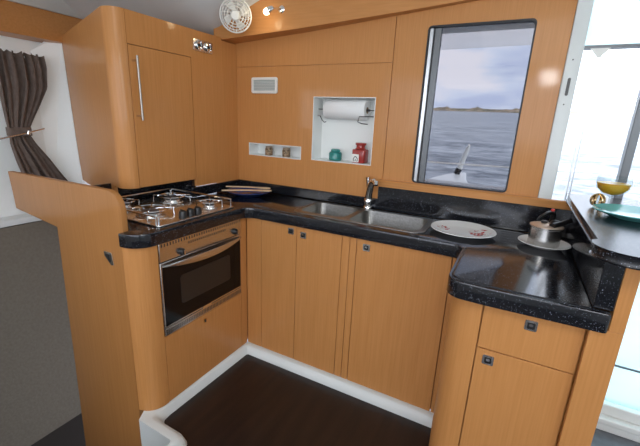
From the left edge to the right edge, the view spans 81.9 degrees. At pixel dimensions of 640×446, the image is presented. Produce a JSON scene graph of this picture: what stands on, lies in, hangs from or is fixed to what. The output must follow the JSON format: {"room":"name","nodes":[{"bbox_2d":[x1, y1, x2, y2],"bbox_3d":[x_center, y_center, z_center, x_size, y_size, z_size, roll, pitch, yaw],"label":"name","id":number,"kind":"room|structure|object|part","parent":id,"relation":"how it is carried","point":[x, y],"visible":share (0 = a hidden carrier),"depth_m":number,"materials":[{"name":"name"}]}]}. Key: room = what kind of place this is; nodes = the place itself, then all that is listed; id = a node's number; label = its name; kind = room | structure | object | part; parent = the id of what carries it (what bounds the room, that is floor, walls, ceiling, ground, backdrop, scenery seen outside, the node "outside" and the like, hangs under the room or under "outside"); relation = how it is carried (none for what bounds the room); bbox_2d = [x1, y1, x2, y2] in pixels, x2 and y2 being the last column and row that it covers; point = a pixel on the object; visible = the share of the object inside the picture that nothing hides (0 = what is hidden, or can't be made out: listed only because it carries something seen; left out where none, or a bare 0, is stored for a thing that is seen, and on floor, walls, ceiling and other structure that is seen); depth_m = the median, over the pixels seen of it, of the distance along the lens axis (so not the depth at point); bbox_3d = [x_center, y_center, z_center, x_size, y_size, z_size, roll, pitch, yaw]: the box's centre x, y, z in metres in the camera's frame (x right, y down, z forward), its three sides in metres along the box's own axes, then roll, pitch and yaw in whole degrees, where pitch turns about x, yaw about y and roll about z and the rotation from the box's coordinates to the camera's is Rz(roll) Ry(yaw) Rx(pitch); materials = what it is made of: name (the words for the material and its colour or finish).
{"room":"ship interior","nodes":[
{"label":"ship interior","id":0,"kind":"room"},
{"bbox_2d":[0,35,45,217],"bbox_3d":[-2.380,-0.643,1.396,0.130,1.690,3.760,10,17,26],"label":"wall","id":1,"kind":"structure","parent":0,"point":[8,162],"depth_m":2.27,"materials":[{"name":"white paint"}]},
{"bbox_2d":[0,213,40,227],"bbox_3d":[-2.449,0.234,1.313,0.107,0.040,3.170,10,17,26],"label":"trim","id":2,"kind":"structure","parent":1,"relation":"attached to","point":[8,221],"depth_m":2.28,"materials":[{"name":"white plastic"}]},
{"bbox_2d":[0,0,82,42],"bbox_3d":[-2.317,-0.914,1.129,0.120,0.170,3.480,10,17,26],"label":"trim","id":3,"kind":"structure","parent":1,"relation":"attached to","point":[20,21],"depth_m":2.17,"materials":[{"name":"brown wood"}]},
{"bbox_2d":[30,42,89,184],"bbox_3d":[-1.649,-0.638,2.481,0.194,1.120,0.300,10,17,26],"label":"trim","id":4,"kind":"structure","parent":1,"relation":"attached to","point":[55,108],"depth_m":2.41,"materials":[{"name":"white paint"}]},
{"bbox_3d":[-2.324,-0.715,1.137,0.025,0.012,2.600,10,17,26],"label":"track","id":5,"kind":"object","parent":1,"relation":"attached to","visible":0},
{"bbox_2d":[0,48,67,180],"bbox_3d":[-1.741,-0.608,2.263,0.053,0.811,0.321,10,17,26],"label":"curtain","id":6,"kind":"object","parent":5,"relation":"hanging from","point":[23,81],"visible":0.92,"depth_m":2.19,"materials":[{"name":"brown fabric"}]},
{"bbox_2d":[0,128,44,139],"bbox_3d":[-1.765,-0.518,2.164,0.033,0.076,0.298,9,17,23],"label":"tieback","id":7,"kind":"object","parent":6,"relation":"attached to","point":[28,131],"visible":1,"depth_m":2.19,"materials":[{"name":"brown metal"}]},
{"bbox_2d":[0,220,81,445],"bbox_3d":[-2.405,0.931,1.811,0.230,1.555,3.760,10,17,26],"label":"wall","id":8,"kind":"structure","parent":0,"point":[39,391],"depth_m":2.46,"materials":[{"name":"grey fabric"}]},
{"bbox_2d":[7,0,83,18],"bbox_3d":[-2.269,-1.034,1.072,0.215,0.094,3.480,10,17,26],"label":"ceiling","id":9,"kind":"structure","parent":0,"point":[57,6],"depth_m":2.21,"materials":[{"name":"white paint"}]},
{"bbox_2d":[31,413,85,445],"bbox_3d":[-1.857,1.862,1.513,1.865,0.030,4.160,10,17,26],"label":"floor","id":10,"kind":"structure","parent":0,"point":[71,433],"depth_m":2.65,"materials":[{"name":"black carpet"}]},
{"bbox_2d":[8,171,143,445],"bbox_3d":[-1.193,0.753,1.885,0.852,1.959,0.036,10,17,26],"label":"partition panel","id":11,"kind":"object","parent":10,"relation":"on","point":[89,220],"visible":0.94,"depth_m":1.70,"materials":[{"name":"brown wood"}]},
{"bbox_2d":[139,342,432,445],"bbox_3d":[-0.838,1.658,0.583,1.220,0.950,3.620,10,17,26],"label":"trim","id":12,"kind":"structure","parent":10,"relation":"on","point":[153,429],"depth_m":1.85,"materials":[{"name":"white plastic"}]},
{"bbox_2d":[63,0,258,34],"bbox_3d":[-0.539,-0.872,0.324,4.450,0.536,3.760,10,17,26],"label":"ceiling","id":13,"kind":"structure","parent":0,"point":[199,15],"depth_m":2.08,"materials":[{"name":"white paint"}]},
{"bbox_2d":[219,0,577,197],"bbox_3d":[0.175,-0.326,2.174,1.945,2.200,0.161,10,17,26],"label":"wall","id":14,"kind":"structure","parent":0,"point":[380,62],"depth_m":1.97,"materials":[{"name":"brown wood"}]},
{"bbox_2d":[62,5,238,191],"bbox_3d":[-1.157,-0.670,2.255,1.073,0.895,0.806,10,17,26],"label":"upper cabinet","id":15,"kind":"object","parent":14,"relation":"attached to","point":[149,108],"visible":0.98,"depth_m":1.92,"materials":[{"name":"brown wood"}]},
{"bbox_3d":[-1.330,-0.246,2.203,0.015,0.092,0.844,-11,21,-41],"label":"panel","id":16,"kind":"part","parent":15,"relation":"part of","materials":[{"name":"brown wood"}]},
{"bbox_3d":[-0.932,-0.560,1.722,0.080,0.802,0.060,10,17,26],"label":"corner post","id":17,"kind":"part","parent":15,"relation":"part of","materials":[{"name":"brown wood"}]},
{"bbox_3d":[-0.836,-0.624,1.712,0.010,0.285,0.013,10,17,26],"label":"handle","id":18,"kind":"part","parent":15,"relation":"part of","materials":[{"name":"silver metal"}]},
{"bbox_3d":[-0.803,-0.534,1.913,0.019,0.656,0.368,10,17,26],"label":"door","id":19,"kind":"part","parent":15,"relation":"part of","materials":[{"name":"brown wood"}]},
{"bbox_3d":[-0.714,-0.623,2.059,0.018,0.843,0.744,10,17,26],"label":"frame","id":20,"kind":"part","parent":15,"relation":"part of","materials":[{"name":"brown wood"}]},
{"bbox_2d":[193,38,212,53],"bbox_3d":[-0.641,-0.975,2.034,0.018,0.060,0.142,10,17,26],"label":"reading lamp","id":21,"kind":"object","parent":15,"relation":"attached to","point":[198,45],"visible":1,"depth_m":2.02,"materials":[{"name":"silver metal"}]},
{"bbox_2d":[191,179,238,196],"bbox_3d":[-0.645,-0.221,2.306,0.016,0.056,0.406,10,17,26],"label":"backsplash","id":22,"kind":"structure","parent":14,"relation":"attached to","point":[216,187],"depth_m":2.27,"materials":[{"name":"black stone"}]},
{"bbox_2d":[219,0,251,32],"bbox_3d":[-0.448,-1.116,1.987,0.170,0.169,0.107,-8,19,-33],"label":"fan","id":23,"kind":"object","parent":14,"relation":"attached to","point":[245,12],"visible":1,"depth_m":1.97,"materials":[{"name":"white plastic"}]},
{"bbox_3d":[-0.475,-1.152,1.961,0.055,0.055,0.009,-4,17,-23],"label":"blade","id":24,"kind":"part","parent":23,"relation":"part of","materials":[{"name":"white plastic"}]},
{"bbox_3d":[-0.430,-1.082,2.006,0.050,0.050,0.023,-1,16,-13],"label":"blade","id":25,"kind":"part","parent":23,"relation":"part of","materials":[{"name":"white plastic"}]},
{"bbox_3d":[-0.412,-1.139,1.975,0.052,0.048,0.024,3,16,2],"label":"blade","id":26,"kind":"part","parent":23,"relation":"part of","materials":[{"name":"white plastic"}]},
{"bbox_2d":[251,77,277,93],"bbox_3d":[-0.336,-0.831,2.227,0.190,0.092,0.012,10,17,26],"label":"air vent","id":27,"kind":"object","parent":14,"relation":"in","point":[263,85],"visible":1,"depth_m":2.22,"materials":[{"name":"white plastic"}]},
{"bbox_2d":[265,146,272,154],"bbox_3d":[-0.330,-0.468,2.382,0.050,0.056,0.050,10,17,26],"label":"spice jar","id":28,"kind":"object","parent":14,"relation":"in","point":[268,150],"visible":1,"depth_m":2.36,"materials":[{"name":"brown glass"}]},
{"bbox_2d":[263,5,284,14],"bbox_3d":[-0.240,-1.120,1.937,0.122,0.064,0.046,-11,21,-40],"label":"reading lamp","id":29,"kind":"object","parent":14,"relation":"attached to","point":[269,9],"visible":1,"depth_m":1.91,"materials":[{"name":"silver metal"}]},
{"bbox_3d":[-0.275,-1.102,1.917,0.041,0.036,0.036,10,17,26],"label":"bulb","id":30,"kind":"part","parent":29,"relation":"part of","materials":[{"name":"beige glass"}]},
{"bbox_3d":[-0.259,-1.108,1.917,0.041,0.039,0.034,0,16,-8],"label":"lamp shade","id":31,"kind":"part","parent":29,"relation":"part of","materials":[{"name":"silver metal"}]},
{"bbox_2d":[282,148,289,156],"bbox_3d":[-0.213,-0.447,2.323,0.050,0.056,0.050,10,17,26],"label":"spice jar","id":32,"kind":"object","parent":14,"relation":"in","point":[286,151],"visible":1,"depth_m":2.30,"materials":[{"name":"brown glass"}]},
{"bbox_2d":[238,179,376,208],"bbox_3d":[-0.117,-0.188,2.269,0.988,0.056,0.013,10,17,26],"label":"backsplash","id":33,"kind":"structure","parent":14,"relation":"attached to","point":[279,189],"depth_m":2.23,"materials":[{"name":"black stone"}]},
{"bbox_2d":[329,149,341,160],"bbox_3d":[0.091,-0.405,2.180,0.078,0.067,0.078,10,17,26],"label":"storage jar","id":34,"kind":"object","parent":14,"relation":"in","point":[335,154],"visible":1,"depth_m":2.15,"materials":[{"name":"teal ceramic"}]},
{"bbox_2d":[214,0,477,43],"bbox_3d":[0.414,-1.230,1.640,2.255,0.673,0.135,10,17,26],"label":"ceiling","id":35,"kind":"structure","parent":14,"relation":"attached to","point":[299,16],"depth_m":1.91,"materials":[{"name":"brown wood"}]},
{"bbox_2d":[318,109,373,124],"bbox_3d":[0.138,-0.599,2.066,0.370,0.082,0.070,10,17,26],"label":"towel holder","id":36,"kind":"object","parent":14,"relation":"attached to","point":[367,110],"visible":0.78,"depth_m":2.00,"materials":[{"name":"grey metal"}]},
{"bbox_2d":[323,100,370,119],"bbox_3d":[0.151,-0.639,2.083,0.252,0.104,0.104,10,17,26],"label":"paper towel roll","id":37,"kind":"object","parent":36,"relation":"hanging from","point":[332,109],"visible":0.97,"depth_m":2.04,"materials":[{"name":"white paper"}]},
{"bbox_2d":[352,142,367,162],"bbox_3d":[0.229,-0.401,2.104,0.078,0.112,0.074,10,17,26],"label":"tin","id":38,"kind":"object","parent":14,"relation":"in","point":[359,154],"visible":1,"depth_m":2.08,"materials":[{"name":"red"}]},
{"bbox_2d":[412,18,536,192],"bbox_3d":[0.703,-0.539,1.752,0.452,0.744,0.033,10,17,26],"label":"window","id":39,"kind":"structure","parent":14,"relation":"in","point":[475,74],"depth_m":1.74,"materials":[{"name":"clear glass"}]},
{"bbox_3d":[0.520,-0.572,1.848,0.018,0.728,0.026,10,17,26],"label":"frame","id":40,"kind":"part","parent":39,"relation":"part of","materials":[{"name":"silver metal"}]},
{"bbox_3d":[0.547,-0.567,1.835,0.029,0.728,0.022,10,17,26],"label":"frame","id":41,"kind":"part","parent":39,"relation":"part of","materials":[{"name":"grey metal"}]},
{"bbox_2d":[377,186,571,237],"bbox_3d":[0.714,-0.069,1.840,0.894,0.129,0.015,10,17,26],"label":"backsplash","id":42,"kind":"structure","parent":14,"relation":"attached to","point":[512,216],"depth_m":1.83,"materials":[{"name":"black stone"}]},
{"bbox_2d":[378,179,571,210],"bbox_3d":[0.716,-0.147,1.813,0.892,0.036,0.028,10,17,26],"label":"trim","id":43,"kind":"structure","parent":14,"relation":"attached to","point":[493,196],"depth_m":1.77,"materials":[{"name":"brown wood"}]},
{"bbox_2d":[538,0,593,198],"bbox_3d":[1.049,-0.169,1.713,0.054,2.180,0.155,10,17,26],"label":"trim","id":44,"kind":"structure","parent":14,"relation":"attached to","point":[584,8],"depth_m":1.54,"materials":[{"name":"white plastic"}]},
{"bbox_3d":[1.031,-0.566,1.533,0.011,0.070,0.003,10,17,26],"label":"lock plate","id":45,"kind":"part","parent":44,"relation":"part of","materials":[{"name":"black plastic"}]},
{"bbox_2d":[563,0,639,410],"bbox_3d":[1.589,-0.065,1.409,1.199,1.970,0.050,10,17,26],"label":"door","id":46,"kind":"structure","parent":14,"relation":"in","point":[614,24],"depth_m":1.51,"materials":[{"name":"grey metal"}]},
{"bbox_3d":[1.617,-0.625,1.258,1.199,0.012,0.040,10,17,26],"label":"rail","id":47,"kind":"part","parent":46,"relation":"part of","materials":[{"name":"grey metal"}]},
{"bbox_3d":[1.627,-0.823,1.205,1.199,0.398,0.006,10,17,26],"label":"transom panel","id":48,"kind":"part","parent":46,"relation":"part of","materials":[{"name":"white glass"}]},
{"bbox_3d":[1.278,-0.322,1.516,0.030,0.740,0.050,10,17,26],"label":"post","id":49,"kind":"part","parent":46,"relation":"part of","materials":[{"name":"grey metal"}]},
{"bbox_2d":[164,354,639,445],"bbox_3d":[0.044,1.341,0.332,2.706,0.030,4.160,10,17,26],"label":"floor","id":50,"kind":"structure","parent":0,"point":[255,401],"depth_m":1.75,"materials":[{"name":"brown wood"}]},
{"bbox_2d":[122,218,247,410],"bbox_3d":[-0.746,0.328,2.121,0.583,0.790,1.045,10,17,26],"label":"base cabinet","id":51,"kind":"object","parent":50,"relation":"on","point":[167,366],"visible":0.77,"depth_m":1.70,"materials":[{"name":"brown wood"}]},
{"bbox_3d":[-0.795,0.462,1.631,0.175,0.790,0.102,10,17,26],"label":"corner post","id":52,"kind":"part","parent":51,"relation":"part of","materials":[{"name":"brown wood"}]},
{"bbox_2d":[157,219,240,336],"bbox_3d":[-0.752,0.206,1.910,0.519,0.438,0.520,10,17,26],"label":"oven","id":53,"kind":"object","parent":51,"relation":"in","point":[199,272],"visible":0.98,"depth_m":1.76,"materials":[{"name":"black glass"}]},
{"bbox_3d":[-0.611,0.129,1.642,0.023,0.033,0.033,10,17,26],"label":"knob","id":54,"kind":"part","parent":53,"relation":"part of","materials":[{"name":"black plastic"}]},
{"bbox_3d":[-0.557,0.072,1.768,0.013,0.086,0.520,10,17,26],"label":"control panel","id":55,"kind":"part","parent":53,"relation":"part of","materials":[{"name":"metal"}]},
{"bbox_3d":[-0.536,0.143,1.776,0.040,0.034,0.509,10,17,26],"label":"handle","id":56,"kind":"part","parent":53,"relation":"part of","materials":[{"name":"metal"}]},
{"bbox_3d":[-0.559,0.272,1.822,0.002,0.281,0.504,10,17,26],"label":"door glass","id":57,"kind":"part","parent":53,"relation":"part of","materials":[{"name":"black glass"}]},
{"bbox_3d":[-0.587,0.621,1.925,0.019,0.342,0.520,10,17,26],"label":"door","id":58,"kind":"part","parent":51,"relation":"part of","materials":[{"name":"brown wood"}]},
{"bbox_2d":[92,179,624,333],"bbox_3d":[-0.056,-0.040,1.652,2.165,0.226,1.074,10,17,26],"label":"countertop","id":59,"kind":"structure","parent":51,"relation":"on","point":[501,271],"depth_m":1.54,"materials":[{"name":"black stone"}]},
{"bbox_2d":[92,183,166,199],"bbox_3d":[-1.087,-0.151,1.988,0.014,0.136,0.615,10,17,26],"label":"backsplash","id":60,"kind":"structure","parent":59,"relation":"attached to","point":[123,192],"depth_m":2.08,"materials":[{"name":"black stone"}]},
{"bbox_2d":[121,188,233,227],"bbox_3d":[-0.772,-0.073,1.846,0.480,0.088,0.475,10,17,26],"label":"gas hob","id":61,"kind":"object","parent":59,"relation":"in","point":[164,210],"visible":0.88,"depth_m":1.81,"materials":[{"name":"metal"}]},
{"bbox_3d":[-0.882,-0.046,1.643,0.453,0.040,0.008,10,17,26],"label":"fiddle rail","id":62,"kind":"part","parent":61,"relation":"part of","materials":[{"name":"silver metal"}]},
{"bbox_3d":[-0.974,-0.134,1.942,0.008,0.040,0.453,10,17,26],"label":"fiddle rail","id":63,"kind":"part","parent":61,"relation":"part of","materials":[{"name":"silver metal"}]},
{"bbox_3d":[-0.777,-0.042,1.690,0.128,0.016,0.128,10,17,26],"label":"burner","id":64,"kind":"part","parent":61,"relation":"part of","materials":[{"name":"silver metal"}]},
{"bbox_3d":[-0.793,-0.123,1.976,0.116,0.016,0.116,10,17,26],"label":"burner","id":65,"kind":"part","parent":61,"relation":"part of","materials":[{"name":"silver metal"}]},
{"bbox_3d":[-0.629,-0.043,1.690,0.038,0.029,0.038,10,17,26],"label":"knob","id":66,"kind":"part","parent":61,"relation":"part of","materials":[{"name":"black plastic"}]},
{"bbox_3d":[-0.608,-0.052,1.728,0.038,0.029,0.038,10,17,26],"label":"knob","id":67,"kind":"part","parent":61,"relation":"part of","materials":[{"name":"black plastic"}]},
{"bbox_3d":[-0.587,-0.062,1.767,0.038,0.029,0.038,10,17,26],"label":"knob","id":68,"kind":"part","parent":61,"relation":"part of","materials":[{"name":"black plastic"}]},
{"bbox_3d":[-0.664,-0.146,2.038,0.453,0.040,0.008,10,17,26],"label":"fiddle rail","id":69,"kind":"part","parent":61,"relation":"part of","materials":[{"name":"silver metal"}]},
{"bbox_3d":[-0.564,-0.087,1.883,0.078,0.016,0.078,10,17,26],"label":"burner","id":70,"kind":"part","parent":61,"relation":"part of","materials":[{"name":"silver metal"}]},
{"bbox_2d":[164,179,195,195],"bbox_3d":[-0.838,-0.224,2.210,0.201,0.096,0.060,10,17,26],"label":"backsplash","id":71,"kind":"structure","parent":59,"relation":"on","point":[183,185],"depth_m":2.17,"materials":[{"name":"black stone"}]},
{"bbox_2d":[227,186,270,197],"bbox_3d":[-0.434,-0.186,2.256,0.270,0.032,0.270,10,17,26],"label":"shallow bowl","id":72,"kind":"object","parent":59,"relation":"on","point":[246,194],"visible":0.85,"depth_m":2.29,"materials":[{"name":"blue ceramic"}]},
{"bbox_2d":[222,189,270,191],"bbox_3d":[-0.436,-0.194,2.198,0.292,0.010,0.058,-2,16,-16],"label":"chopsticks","id":73,"kind":"object","parent":72,"relation":"on","point":[228,189],"visible":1,"depth_m":2.19,"materials":[{"name":"brown wood"}]},
{"bbox_2d":[226,186,269,188],"bbox_3d":[-0.447,-0.223,2.298,0.273,0.010,0.054,1,16,-6],"label":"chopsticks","id":74,"kind":"object","parent":72,"relation":"on","point":[226,186],"visible":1,"depth_m":2.29,"materials":[{"name":"brown wood"}]},
{"bbox_2d":[294,202,434,232],"bbox_3d":[0.215,0.034,1.910,0.683,0.154,0.312,10,17,26],"label":"double sink","id":75,"kind":"object","parent":59,"relation":"in","point":[376,218],"visible":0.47,"depth_m":1.96,"materials":[{"name":"metal"}]},
{"bbox_3d":[0.054,0.002,2.000,0.257,0.153,0.240,10,17,26],"label":"bowl","id":76,"kind":"part","parent":75,"relation":"part of","materials":[{"name":"metal"}]},
{"bbox_3d":[0.339,0.058,1.842,0.343,0.153,0.267,10,17,26],"label":"bowl","id":77,"kind":"part","parent":75,"relation":"part of","materials":[{"name":"metal"}]},
{"bbox_2d":[363,176,378,208],"bbox_3d":[0.281,-0.162,2.005,0.052,0.174,0.117,-5,17,-24],"label":"sink faucet","id":78,"kind":"object","parent":59,"relation":"on","point":[370,183],"visible":1,"depth_m":2.02,"materials":[{"name":"silver metal"}]},
{"bbox_3d":[0.267,-0.193,2.029,0.038,0.127,0.043,1,16,-4],"label":"lever","id":79,"kind":"part","parent":78,"relation":"part of","materials":[{"name":"silver metal"}]},
{"bbox_3d":[0.284,-0.184,1.994,0.041,0.126,0.107,-4,17,-24],"label":"spout","id":80,"kind":"part","parent":78,"relation":"part of","materials":[{"name":"silver metal"}]},
{"bbox_2d":[431,220,496,237],"bbox_3d":[0.644,0.033,1.666,0.280,0.020,0.280,10,17,26],"label":"dinner plate","id":81,"kind":"object","parent":59,"relation":"on","point":[464,229],"visible":1,"depth_m":1.69,"materials":[{"name":"white ceramic"}]},
{"bbox_2d":[518,234,571,250],"bbox_3d":[0.919,0.086,1.517,0.192,0.022,0.192,10,17,26],"label":"plate","id":82,"kind":"object","parent":59,"relation":"on","point":[563,245],"visible":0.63,"depth_m":1.49,"materials":[{"name":"white ceramic"}]},
{"bbox_2d":[527,209,572,248],"bbox_3d":[0.936,0.018,1.496,0.151,0.152,0.125,10,17,26],"label":"steel pot","id":83,"kind":"object","parent":82,"relation":"on","point":[543,233],"visible":0.99,"depth_m":1.47,"materials":[{"name":"silver metal"}]},
{"bbox_3d":[0.918,-0.019,1.489,0.131,0.068,0.031,-9,19,-36],"label":"handle","id":84,"kind":"part","parent":83,"relation":"part of","materials":[{"name":"black plastic"}]},
{"bbox_3d":[0.924,0.006,1.502,0.121,0.014,0.121,10,17,26],"label":"lid","id":85,"kind":"part","parent":83,"relation":"part of","materials":[{"name":"silver metal"}]},
{"bbox_3d":[0.971,0.003,1.485,0.119,0.033,0.024,-6,18,-27],"label":"handle","id":86,"kind":"part","parent":83,"relation":"part of","materials":[{"name":"black plastic"}]},
{"bbox_2d":[247,218,349,376],"bbox_3d":[-0.061,0.350,2.148,0.620,0.790,0.382,10,17,26],"label":"base cabinet","id":87,"kind":"object","parent":50,"relation":"on","point":[297,277],"visible":0.68,"depth_m":1.97,"materials":[{"name":"brown wood"}]},
{"bbox_3d":[-0.229,0.372,2.043,0.221,0.789,0.019,10,17,26],"label":"door","id":88,"kind":"part","parent":87,"relation":"part of","materials":[{"name":"brown wood"}]},
{"bbox_3d":[-0.018,0.411,1.936,0.254,0.789,0.019,10,17,26],"label":"door","id":89,"kind":"part","parent":87,"relation":"part of","materials":[{"name":"brown wood"}]},
{"bbox_2d":[341,237,456,412],"bbox_3d":[0.437,0.443,1.897,0.506,0.790,0.382,10,17,26],"label":"base cabinet","id":90,"kind":"object","parent":50,"relation":"on","point":[398,300],"visible":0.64,"depth_m":1.73,"materials":[{"name":"brown wood"}]},
{"bbox_2d":[429,296,587,445],"bbox_3d":[0.751,0.579,1.551,0.388,0.840,0.738,10,17,26],"label":"base cabinet","id":91,"kind":"object","parent":50,"relation":"on","point":[506,378],"visible":0.84,"depth_m":1.20,"materials":[{"name":"brown wood"}]},
{"bbox_3d":[0.539,0.597,1.455,0.106,0.840,0.350,10,17,26],"label":"corner post","id":92,"kind":"part","parent":91,"relation":"part of","materials":[{"name":"brown wood"}]},
{"bbox_3d":[0.627,0.734,1.249,0.268,0.636,0.021,10,17,26],"label":"door","id":93,"kind":"part","parent":91,"relation":"part of","materials":[{"name":"brown wood"}]},
{"bbox_3d":[0.644,0.342,1.139,0.268,0.172,0.021,10,17,26],"label":"drawer","id":94,"kind":"part","parent":91,"relation":"part of","materials":[{"name":"brown wood"}]},
{"bbox_2d":[557,268,639,445],"bbox_3d":[0.952,0.508,1.417,0.074,1.067,0.762,10,17,26],"label":"panel","id":95,"kind":"object","parent":50,"relation":"on","point":[600,351],"visible":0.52,"depth_m":1.04,"materials":[{"name":"brown wood"}]},
{"bbox_3d":[0.772,0.698,1.130,0.074,0.840,0.020,10,17,26],"label":"panel","id":96,"kind":"part","parent":95,"relation":"part of","materials":[{"name":"brown wood"}]},
{"bbox_2d":[566,212,624,310],"bbox_3d":[0.952,0.071,1.306,0.046,0.168,0.766,10,17,26],"label":"backsplash","id":97,"kind":"structure","parent":95,"relation":"attached to","point":[602,280],"depth_m":1.05,"materials":[{"name":"black stone"}]},
{"bbox_2d":[565,193,639,270],"bbox_3d":[1.172,0.039,1.083,0.722,0.030,0.935,10,17,26],"label":"bar","id":98,"kind":"object","parent":95,"relation":"on","point":[614,241],"visible":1,"depth_m":1.03,"materials":[{"name":"stone"}]},
{"bbox_2d":[590,193,605,204],"bbox_3d":[1.011,-0.083,1.341,0.049,0.052,0.043,10,17,26],"label":"ornament","id":99,"kind":"object","parent":98,"relation":"on","point":[593,198],"visible":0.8,"depth_m":1.33,"materials":[{"name":"gold metal"}]},
{"bbox_2d":[597,181,630,194],"bbox_3d":[1.053,-0.111,1.331,0.105,0.112,0.105,10,17,26],"label":"bowl","id":100,"kind":"object","parent":98,"relation":"on","point":[608,187],"visible":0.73,"depth_m":1.30,"materials":[{"name":"yellow ceramic"}]},
{"bbox_2d":[592,203,639,222],"bbox_3d":[1.012,-0.025,1.182,0.236,0.024,0.236,10,17,26],"label":"serving plate","id":101,"kind":"object","parent":98,"relation":"on","point":[629,213],"visible":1,"depth_m":1.24,"materials":[{"name":"teal glass"}]},
{"bbox_3d":[0.812,0.188,0.978,0.034,0.227,0.020,10,17,26],"label":"panel","id":102,"kind":"part","parent":95,"relation":"part of","materials":[{"name":"brown wood"}]},
{"bbox_2d":[596,400,639,442],"bbox_3d":[1.611,0.964,1.634,1.025,0.130,0.095,10,17,26],"label":"baseboard","id":103,"kind":"structure","parent":50,"relation":"on","point":[616,419],"depth_m":1.71,"materials":[{"name":"white"}]},
{"label":"outside","id":104,"kind":"structure","parent":0,"visible":0},
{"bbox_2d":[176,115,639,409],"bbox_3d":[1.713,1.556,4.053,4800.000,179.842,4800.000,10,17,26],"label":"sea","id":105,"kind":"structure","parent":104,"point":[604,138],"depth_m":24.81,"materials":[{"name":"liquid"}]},
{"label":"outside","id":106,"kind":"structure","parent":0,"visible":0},
{"bbox_2d":[570,111,589,114],"bbox_3d":[423.397,-321.215,1041.221,560.000,20.435,124.999,10,17,26],"label":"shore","id":107,"kind":"structure","parent":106,"point":[571,112],"depth_m":894.57,"materials":[{"name":"white"}]}
]}

